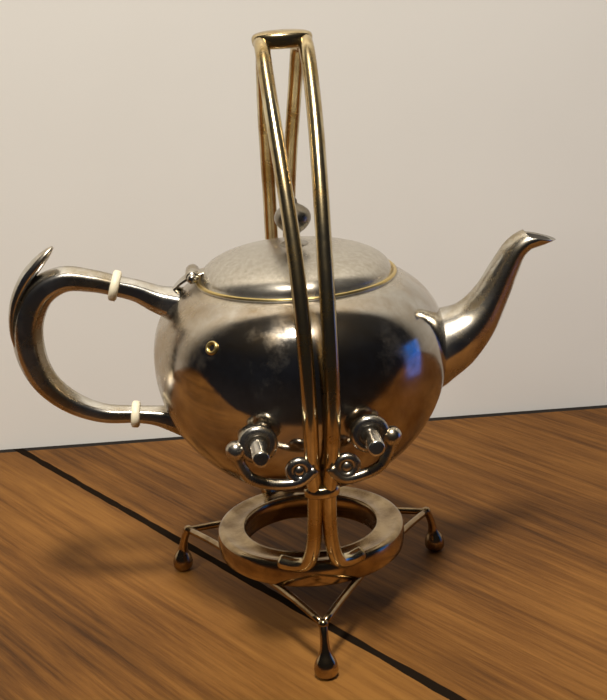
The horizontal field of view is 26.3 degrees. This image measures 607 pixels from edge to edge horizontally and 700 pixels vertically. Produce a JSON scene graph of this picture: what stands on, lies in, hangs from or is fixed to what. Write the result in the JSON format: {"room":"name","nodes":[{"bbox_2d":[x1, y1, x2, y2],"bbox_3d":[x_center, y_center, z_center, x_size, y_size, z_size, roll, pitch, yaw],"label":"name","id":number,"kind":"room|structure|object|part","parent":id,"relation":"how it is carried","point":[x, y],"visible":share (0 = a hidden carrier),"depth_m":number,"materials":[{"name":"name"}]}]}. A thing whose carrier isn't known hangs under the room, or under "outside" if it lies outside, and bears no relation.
{"room":"tabletop display","nodes":[
{"label":"tabletop display","id":0,"kind":"room"},
{"bbox_2d":[0,0,606,449],"bbox_3d":[-0.073,-1.195,0.607,6.000,2.600,0.100,-4,18,-2],"label":"wall","id":1,"kind":"structure","parent":0,"point":[129,136],"depth_m":0.90,"materials":[{"name":"paint"}]},
{"bbox_2d":[0,405,606,699],"bbox_3d":[0.018,0.151,0.737,6.000,0.050,0.470,-4,18,-2],"label":"wooden table","id":2,"kind":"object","parent":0,"point":[95,604],"depth_m":0.72,"materials":[{"name":"brown wood"}]},
{"bbox_2d":[173,29,443,679],"bbox_3d":[-0.002,-0.010,0.666,0.156,0.301,0.195,-4,18,-2],"label":"stand","id":3,"kind":"object","parent":2,"relation":"on","point":[323,500],"visible":0.8,"depth_m":0.62,"materials":[{"name":"gold metal"}]},
{"bbox_3d":[-0.069,0.113,0.744,0.013,0.029,0.012,-4,18,-2],"label":"leg","id":4,"kind":"part","parent":3,"relation":"part of","materials":[{"name":"metal"}]},
{"bbox_2d":[8,197,555,492],"bbox_3d":[-0.007,-0.003,0.665,0.244,0.153,0.156,-14,21,-31],"label":"teapot","id":5,"kind":"object","parent":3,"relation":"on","point":[226,358],"visible":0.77,"depth_m":0.62,"materials":[{"name":"silver metal"}]},
{"bbox_3d":[-0.103,0.003,0.663,0.089,0.096,0.019,-4,18,-2],"label":"handle","id":6,"kind":"part","parent":5,"relation":"part of","materials":[{"name":"silver metal"}]},
{"bbox_3d":[-0.005,-0.065,0.648,0.018,0.025,0.018,-4,18,-2],"label":"lid knob","id":7,"kind":"part","parent":5,"relation":"part of","materials":[{"name":"silver metal"}]},
{"bbox_3d":[-0.004,-0.046,0.654,0.099,0.016,0.099,-4,18,-2],"label":"lid","id":8,"kind":"part","parent":5,"relation":"part of","materials":[{"name":"silver metal"}]},
{"bbox_3d":[0.087,-0.019,0.669,0.087,0.085,0.046,-4,18,-2],"label":"spout","id":9,"kind":"part","parent":5,"relation":"part of","materials":[{"name":"silver metal"}]},
{"bbox_3d":[0.006,0.113,0.685,0.139,0.008,0.120,-4,18,-2],"label":"tripod frame","id":10,"kind":"part","parent":3,"relation":"part of","materials":[{"name":"gold metal"}]},
{"bbox_3d":[0.010,0.145,0.628,0.012,0.028,0.014,-4,18,-2],"label":"leg","id":11,"kind":"part","parent":3,"relation":"part of","materials":[{"name":"gold metal"}]},
{"bbox_3d":[0.074,0.102,0.750,0.013,0.028,0.012,-4,18,-2],"label":"leg","id":12,"kind":"part","parent":3,"relation":"part of","materials":[{"name":"gold metal"}]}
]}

